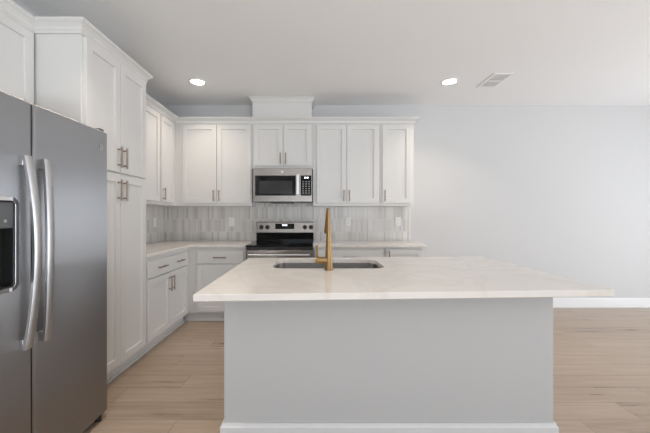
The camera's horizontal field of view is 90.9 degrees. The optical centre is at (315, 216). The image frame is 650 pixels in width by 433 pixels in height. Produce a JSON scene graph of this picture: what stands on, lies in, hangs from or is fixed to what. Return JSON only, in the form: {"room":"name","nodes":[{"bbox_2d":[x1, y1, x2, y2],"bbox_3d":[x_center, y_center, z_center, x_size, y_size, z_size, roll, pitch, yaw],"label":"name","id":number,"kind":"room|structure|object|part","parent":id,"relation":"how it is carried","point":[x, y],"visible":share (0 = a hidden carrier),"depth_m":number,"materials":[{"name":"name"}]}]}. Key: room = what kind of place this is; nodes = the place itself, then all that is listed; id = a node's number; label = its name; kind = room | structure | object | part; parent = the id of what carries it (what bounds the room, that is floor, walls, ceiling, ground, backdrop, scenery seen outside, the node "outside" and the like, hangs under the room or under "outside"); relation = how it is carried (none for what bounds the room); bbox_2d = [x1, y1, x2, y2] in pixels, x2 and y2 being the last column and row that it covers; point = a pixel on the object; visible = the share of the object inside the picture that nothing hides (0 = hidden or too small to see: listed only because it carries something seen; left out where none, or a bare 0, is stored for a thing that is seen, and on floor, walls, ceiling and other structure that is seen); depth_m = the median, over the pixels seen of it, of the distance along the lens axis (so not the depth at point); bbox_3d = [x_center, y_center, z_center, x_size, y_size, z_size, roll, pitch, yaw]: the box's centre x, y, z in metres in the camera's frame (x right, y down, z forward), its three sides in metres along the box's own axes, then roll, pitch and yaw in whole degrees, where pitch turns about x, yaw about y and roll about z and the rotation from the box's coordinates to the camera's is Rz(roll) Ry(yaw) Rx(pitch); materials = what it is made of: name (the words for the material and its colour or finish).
{"room":"kitchen","nodes":[
{"label":"kitchen","id":0,"kind":"room"},
{"bbox_2d":[12,0,162,206],"bbox_3d":[-2.130,-0.136,0.070,0.120,2.740,8.540,0,0,0],"label":"wall","id":1,"kind":"structure","parent":0,"point":[18,2],"depth_m":2.30,"materials":[{"name":"grey paint"}]},
{"bbox_2d":[0,12,33,103],"bbox_3d":[-1.901,-0.881,1.544,0.337,0.630,0.968,0,0,0],"label":"upper cabinet","id":2,"kind":"object","parent":1,"relation":"attached to","point":[16,41],"visible":0.58,"depth_m":1.90,"materials":[{"name":"white paint"}]},
{"bbox_2d":[145,104,159,204],"bbox_3d":[-1.891,-0.672,3.201,0.357,1.077,0.823,0,0,0],"label":"upper cabinet","id":3,"kind":"object","parent":1,"relation":"attached to","point":[152,179],"visible":0.16,"depth_m":3.45,"materials":[{"name":"white paint"}]},
{"bbox_2d":[146,206,163,243],"bbox_3d":[-2.065,0.098,3.560,0.008,0.462,1.540,0,0,0],"label":"tile backsplash","id":4,"kind":"structure","parent":1,"relation":"attached to","point":[153,234],"depth_m":4.08,"materials":[{"name":"grey tile"}]},
{"bbox_2d":[146,114,183,206],"bbox_3d":[-1.891,-0.672,3.976,0.357,1.077,0.724,0,0,0],"label":"upper cabinet","id":5,"kind":"object","parent":1,"relation":"attached to","point":[167,127],"visible":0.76,"depth_m":3.79,"materials":[{"name":"white paint"}]},
{"bbox_3d":[-1.759,-0.660,3.779,0.020,0.985,0.306,0,0,0],"label":"door","id":6,"kind":"part","parent":5,"relation":"part of","materials":[{"name":"white paint"}]},
{"bbox_2d":[19,0,649,104],"bbox_3d":[1.765,-1.556,0.070,7.910,0.100,8.780,0,0,0],"label":"ceiling","id":7,"kind":"structure","parent":0,"point":[335,52],"depth_m":2.87,"materials":[{"name":"white paint"}]},
{"bbox_2d":[189,78,205,85],"bbox_3d":[-1.322,-1.501,3.575,0.184,0.008,0.184,0,0,0],"label":"recessed light","id":8,"kind":"object","parent":7,"relation":"in","point":[195,81],"visible":1,"depth_m":3.56,"materials":[{"name":"white plastic"}]},
{"bbox_2d":[441,78,457,84],"bbox_3d":[1.487,-1.501,3.565,0.184,0.008,0.184,0,0,0],"label":"recessed light","id":9,"kind":"object","parent":7,"relation":"in","point":[449,81],"visible":1,"depth_m":3.56,"materials":[{"name":"white plastic"}]},
{"bbox_2d":[477,73,513,87],"bbox_3d":[1.975,-1.502,3.545,0.210,0.008,0.370,0,0,0],"label":"ceiling vent","id":10,"kind":"object","parent":7,"relation":"in","point":[495,79],"visible":1,"depth_m":3.53,"materials":[{"name":"white plastic"}]},
{"bbox_2d":[82,308,649,432],"bbox_3d":[1.765,1.284,0.070,7.910,0.100,8.780,0,0,0],"label":"floor","id":11,"kind":"structure","parent":0,"point":[601,356],"depth_m":2.41,"materials":[{"name":"brown wood"}]},
{"bbox_2d":[0,91,106,432],"bbox_3d":[-1.629,0.350,1.529,0.821,1.768,0.904,0,0,0],"label":"refrigerator","id":12,"kind":"object","parent":11,"relation":"on","point":[53,166],"visible":1,"depth_m":1.54,"materials":[{"name":"grey metal"}]},
{"bbox_3d":[-1.287,0.117,1.248,0.015,0.399,0.266,0,0,0],"label":"dispenser frame","id":13,"kind":"part","parent":12,"relation":"part of","materials":[{"name":"silver metal"}]},
{"bbox_3d":[-1.318,0.338,1.264,0.070,1.703,0.374,0,0,0],"label":"freezer door","id":14,"kind":"part","parent":12,"relation":"part of","materials":[{"name":"silver metal"}]},
{"bbox_3d":[-1.255,0.157,1.405,0.072,0.845,0.052,0,0,0],"label":"handle","id":15,"kind":"part","parent":12,"relation":"part of","materials":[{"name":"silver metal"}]},
{"bbox_3d":[-1.254,0.157,1.492,0.084,0.845,0.046,0,0,22],"label":"handle","id":16,"kind":"part","parent":12,"relation":"part of","materials":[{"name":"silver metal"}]},
{"bbox_3d":[-1.318,0.338,1.720,0.070,1.703,0.522,0,0,0],"label":"fridge door","id":17,"kind":"part","parent":12,"relation":"part of","materials":[{"name":"silver metal"}]},
{"bbox_2d":[34,34,145,383],"bbox_3d":[-1.751,0.019,2.409,0.636,2.430,0.758,0,0,0],"label":"pantry cabinet","id":18,"kind":"object","parent":11,"relation":"on","point":[76,79],"visible":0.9,"depth_m":2.35,"materials":[{"name":"white paint"}]},
{"bbox_2d":[0,0,152,83],"bbox_3d":[-1.617,-1.199,1.947,0.344,0.082,1.774,0,0,0],"label":"crown molding","id":19,"kind":"structure","parent":18,"relation":"attached to","point":[37,25],"depth_m":2.02,"materials":[{"name":"white paint"}]},
{"bbox_3d":[-1.480,-0.740,2.227,0.020,0.823,0.358,0,0,0],"label":"door","id":20,"kind":"part","parent":18,"relation":"part of","materials":[{"name":"white paint"}]},
{"bbox_3d":[-1.480,0.398,2.227,0.020,1.423,0.358,0,0,0],"label":"door","id":21,"kind":"part","parent":18,"relation":"part of","materials":[{"name":"white paint"}]},
{"bbox_3d":[-1.452,-0.196,2.375,0.038,0.155,0.014,0,0,0],"label":"handle","id":22,"kind":"part","parent":18,"relation":"part of","materials":[{"name":"silver metal"}]},
{"bbox_3d":[-1.452,-0.441,2.375,0.038,0.155,0.014,0,0,0],"label":"handle","id":23,"kind":"part","parent":18,"relation":"part of","materials":[{"name":"silver metal"}]},
{"bbox_3d":[-1.452,-0.196,2.443,0.038,0.155,0.014,0,0,0],"label":"handle","id":24,"kind":"part","parent":18,"relation":"part of","materials":[{"name":"silver metal"}]},
{"bbox_3d":[-1.452,-0.441,2.443,0.038,0.155,0.014,0,0,0],"label":"handle","id":25,"kind":"part","parent":18,"relation":"part of","materials":[{"name":"silver metal"}]},
{"bbox_3d":[-1.480,0.398,2.591,0.020,1.423,0.358,0,0,0],"label":"door","id":26,"kind":"part","parent":18,"relation":"part of","materials":[{"name":"white paint"}]},
{"bbox_3d":[-1.480,-0.740,2.591,0.020,0.823,0.358,0,0,0],"label":"door","id":27,"kind":"part","parent":18,"relation":"part of","materials":[{"name":"white paint"}]},
{"bbox_2d":[138,248,187,356],"bbox_3d":[-1.751,0.797,3.264,0.636,0.874,0.949,0,0,0],"label":"base cabinet","id":28,"kind":"object","parent":11,"relation":"on","point":[167,273],"visible":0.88,"depth_m":3.15,"materials":[{"name":"white paint"}]},
{"bbox_3d":[-1.480,0.836,3.021,0.020,0.547,0.418,0,0,0],"label":"door","id":29,"kind":"part","parent":28,"relation":"part of","materials":[{"name":"white paint"}]},
{"bbox_3d":[-1.480,0.474,3.232,0.020,0.144,0.840,0,0,0],"label":"drawer","id":30,"kind":"part","parent":28,"relation":"part of","materials":[{"name":"white paint"}]},
{"bbox_3d":[-1.452,0.669,3.202,0.038,0.150,0.014,0,0,0],"label":"handle","id":31,"kind":"part","parent":28,"relation":"part of","materials":[{"name":"silver metal"}]},
{"bbox_3d":[-1.480,0.836,3.443,0.020,0.547,0.418,0,0,0],"label":"door","id":32,"kind":"part","parent":28,"relation":"part of","materials":[{"name":"white paint"}]},
{"bbox_2d":[146,241,254,257],"bbox_3d":[-1.442,0.344,3.564,1.255,0.030,1.550,0,0,0],"label":"countertop","id":33,"kind":"structure","parent":28,"relation":"on","point":[161,247],"depth_m":3.70,"materials":[{"name":"beige stone"}]},
{"bbox_2d":[183,247,245,320],"bbox_3d":[-1.211,0.797,4.011,0.778,0.874,0.657,0,0,0],"label":"base cabinet","id":34,"kind":"object","parent":11,"relation":"on","point":[206,265],"visible":0.41,"depth_m":3.73,"materials":[{"name":"white paint"}]},
{"bbox_3d":[-1.113,0.836,3.729,0.543,0.547,0.020,0,0,0],"label":"door","id":35,"kind":"part","parent":34,"relation":"part of","materials":[{"name":"white paint"}]},
{"bbox_3d":[-1.113,0.474,3.729,0.543,0.144,0.020,0,0,0],"label":"drawer","id":36,"kind":"part","parent":34,"relation":"part of","materials":[{"name":"white paint"}]},
{"bbox_2d":[246,222,313,259],"bbox_3d":[-0.415,0.652,3.954,0.764,1.163,0.734,0,0,0],"label":"electric range","id":37,"kind":"object","parent":11,"relation":"on","point":[273,239],"visible":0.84,"depth_m":4.18,"materials":[{"name":"grey metal"}]},
{"bbox_3d":[-0.415,0.434,3.618,0.690,0.027,0.062,0,0,0],"label":"handle","id":38,"kind":"part","parent":37,"relation":"part of","materials":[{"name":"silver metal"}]},
{"bbox_3d":[-0.415,0.365,3.671,0.760,0.038,0.036,0,0,0],"label":"vent trim","id":39,"kind":"part","parent":37,"relation":"part of","materials":[{"name":"black plastic"}]},
{"bbox_3d":[-0.415,0.703,3.669,0.760,0.633,0.040,0,0,0],"label":"oven door","id":40,"kind":"part","parent":37,"relation":"part of","materials":[{"name":"silver metal"}]},
{"bbox_2d":[246,241,312,246],"bbox_3d":[-0.415,0.336,3.961,0.764,0.018,0.632,0,0,0],"label":"cooktop","id":41,"kind":"object","parent":37,"relation":"in","point":[257,243],"depth_m":3.74,"materials":[{"name":"black glass"}]},
{"bbox_3d":[-0.415,0.146,4.283,0.764,0.150,0.076,0,0,0],"label":"control panel","id":42,"kind":"part","parent":37,"relation":"part of","materials":[{"name":"silver metal"}]},
{"bbox_2d":[313,248,383,257],"bbox_3d":[0.385,0.797,4.011,0.830,0.874,0.657,0,0,0],"label":"base cabinet","id":43,"kind":"object","parent":11,"relation":"on","point":[336,252],"visible":0.12,"depth_m":3.72,"materials":[{"name":"white paint"}]},
{"bbox_3d":[0.385,0.468,3.729,0.794,0.157,0.020,0,0,0],"label":"drawer","id":44,"kind":"part","parent":43,"relation":"part of","materials":[{"name":"white paint"}]},
{"bbox_2d":[313,241,426,247],"bbox_3d":[0.625,0.344,4.021,1.321,0.030,0.636,0,0,0],"label":"countertop","id":45,"kind":"structure","parent":43,"relation":"on","point":[321,244],"depth_m":3.77,"materials":[{"name":"beige stone"}]},
{"bbox_2d":[220,297,558,432],"bbox_3d":[0.390,0.797,2.143,1.799,0.874,0.890,0,0,0],"label":"kitchen island","id":46,"kind":"object","parent":11,"relation":"on","point":[445,365],"visible":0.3,"depth_m":1.72,"materials":[{"name":"paint"},{"name":"cream quartz"}]},
{"bbox_3d":[0.390,1.168,2.114,1.799,0.130,0.832,0,0,0],"label":"baseboard","id":47,"kind":"part","parent":46,"relation":"part of","materials":[{"name":"white paint"}]},
{"bbox_2d":[193,256,613,301],"bbox_3d":[0.418,0.344,1.996,1.907,0.030,1.299,0,0,0],"label":"island countertop","id":48,"kind":"structure","parent":46,"relation":"on","point":[253,279],"depth_m":1.59,"materials":[{"name":"beige stone"}]},
{"bbox_2d":[315,208,332,270],"bbox_3d":[0.052,0.137,2.047,0.112,0.384,0.215,0,0,0],"label":"faucet","id":49,"kind":"object","parent":48,"relation":"on","point":[327,260],"visible":1,"depth_m":1.96,"materials":[{"name":"gold metal"}]},
{"bbox_2d":[275,263,379,267],"bbox_3d":[0.079,0.466,2.252,0.794,0.214,0.501,0,0,0],"label":"sink","id":50,"kind":"object","parent":48,"relation":"in","point":[281,265],"visible":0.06,"depth_m":2.48,"materials":[{"name":"silver metal"}]},
{"bbox_2d":[384,248,423,256],"bbox_3d":[1.030,0.797,4.011,0.456,0.874,0.657,0,0,0],"label":"base cabinet","id":51,"kind":"object","parent":11,"relation":"on","point":[388,252],"visible":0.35,"depth_m":3.72,"materials":[{"name":"white paint"}]},
{"bbox_2d":[163,105,649,297],"bbox_3d":[1.765,-0.136,4.400,7.910,2.740,0.120,0,0,0],"label":"wall","id":52,"kind":"structure","parent":0,"point":[559,190],"depth_m":4.34,"materials":[{"name":"grey paint"}]},
{"bbox_2d":[176,124,255,206],"bbox_3d":[-1.288,-0.672,4.158,0.964,1.077,0.362,0,0,0],"label":"upper cabinet","id":53,"kind":"object","parent":52,"relation":"attached to","point":[214,161],"visible":0.94,"depth_m":4.03,"materials":[{"name":"white paint"}]},
{"bbox_3d":[-1.464,-0.660,4.024,0.429,0.985,0.020,0,0,0],"label":"door","id":54,"kind":"part","parent":53,"relation":"part of","materials":[{"name":"white paint"}]},
{"bbox_3d":[-1.031,-0.660,4.024,0.426,0.985,0.020,0,0,0],"label":"door","id":55,"kind":"part","parent":53,"relation":"part of","materials":[{"name":"white paint"}]},
{"bbox_2d":[146,94,419,123],"bbox_3d":[-0.240,-1.205,3.589,3.193,0.070,1.193,0,0,-6],"label":"crown molding","id":56,"kind":"structure","parent":53,"relation":"attached to","point":[151,102],"depth_m":4.00,"materials":[{"name":"white paint"}]},
{"bbox_2d":[252,124,312,171],"bbox_3d":[-0.422,-0.907,4.158,0.764,0.608,0.362,0,0,0],"label":"upper cabinet","id":57,"kind":"object","parent":52,"relation":"attached to","point":[273,145],"visible":0.91,"depth_m":4.03,"materials":[{"name":"white paint"}]},
{"bbox_3d":[-0.595,-0.895,4.024,0.360,0.516,0.020,0,0,0],"label":"door","id":58,"kind":"part","parent":57,"relation":"part of","materials":[{"name":"white paint"}]},
{"bbox_2d":[249,96,314,116],"bbox_3d":[-0.428,-1.358,4.174,0.832,0.292,0.328,0,0,0],"label":"duct cover","id":59,"kind":"object","parent":57,"relation":"on","point":[263,106],"visible":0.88,"depth_m":4.05,"materials":[{"name":"white paint"}]},
{"bbox_3d":[-0.428,-1.476,4.174,0.832,0.057,0.328,0,0,0],"label":"crown","id":60,"kind":"part","parent":59,"relation":"part of","materials":[{"name":"white paint"}]},
{"bbox_2d":[253,168,311,203],"bbox_3d":[-0.411,-0.386,4.113,0.724,0.427,0.430,0,0,0],"label":"microwave","id":61,"kind":"object","parent":57,"relation":"attached to","point":[270,185],"visible":1,"depth_m":3.93,"materials":[{"name":"silver metal"}]},
{"bbox_3d":[-0.498,-0.380,3.942,0.499,0.247,0.018,0,0,0],"label":"door glass","id":62,"kind":"part","parent":61,"relation":"part of","materials":[{"name":"black glass"}]},
{"bbox_3d":[-0.223,-0.392,3.915,0.033,0.249,0.034,0,0,0],"label":"handle","id":63,"kind":"part","parent":61,"relation":"part of","materials":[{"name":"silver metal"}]},
{"bbox_3d":[-0.234,-0.895,4.024,0.352,0.516,0.020,0,0,0],"label":"door","id":64,"kind":"part","parent":57,"relation":"part of","materials":[{"name":"white paint"}]},
{"bbox_2d":[164,202,409,240],"bbox_3d":[-0.396,0.063,4.335,3.326,0.532,0.008,0,0,0],"label":"tile backsplash","id":65,"kind":"structure","parent":52,"relation":"attached to","point":[180,223],"depth_m":4.33,"materials":[{"name":"grey tile"}]},
{"bbox_2d":[229,218,233,225],"bbox_3d":[-1.142,0.074,4.326,0.074,0.120,0.008,0,0,0],"label":"wall outlet","id":66,"kind":"object","parent":65,"relation":"attached to","point":[231,220],"visible":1,"depth_m":4.33,"materials":[{"name":"white plastic"}]},
{"bbox_2d":[345,217,350,225],"bbox_3d":[0.433,0.069,4.326,0.074,0.120,0.008,0,0,0],"label":"wall outlet","id":67,"kind":"object","parent":65,"relation":"attached to","point":[347,219],"visible":1,"depth_m":4.33,"materials":[{"name":"white plastic"}]},
{"bbox_2d":[395,217,400,225],"bbox_3d":[1.108,0.069,4.326,0.074,0.120,0.008,0,0,0],"label":"wall outlet","id":68,"kind":"object","parent":65,"relation":"attached to","point":[397,219],"visible":1,"depth_m":4.33,"materials":[{"name":"white plastic"}]},
{"bbox_2d":[313,124,379,206],"bbox_3d":[0.383,-0.672,4.158,0.841,1.077,0.362,0,0,0],"label":"upper cabinet","id":69,"kind":"object","parent":52,"relation":"attached to","point":[346,157],"visible":1,"depth_m":4.03,"materials":[{"name":"white paint"}]},
{"bbox_3d":[0.196,-0.660,4.024,0.375,0.985,0.020,0,0,0],"label":"door","id":70,"kind":"part","parent":69,"relation":"part of","materials":[{"name":"white paint"}]},
{"bbox_3d":[0.587,-0.660,4.024,0.398,0.985,0.020,0,0,0],"label":"door","id":71,"kind":"part","parent":69,"relation":"part of","materials":[{"name":"white paint"}]},
{"bbox_2d":[376,124,413,206],"bbox_3d":[1.018,-0.672,4.158,0.427,1.077,0.362,0,0,0],"label":"upper cabinet","id":72,"kind":"object","parent":52,"relation":"attached to","point":[396,140],"visible":0.88,"depth_m":4.03,"materials":[{"name":"white paint"}]},
{"bbox_2d":[553,298,649,307],"bbox_3d":[3.440,1.168,4.332,4.320,0.132,0.015,0,0,0],"label":"baseboard","id":73,"kind":"structure","parent":52,"relation":"attached to","point":[557,302],"depth_m":4.33,"materials":[{"name":"white paint"}]}
]}

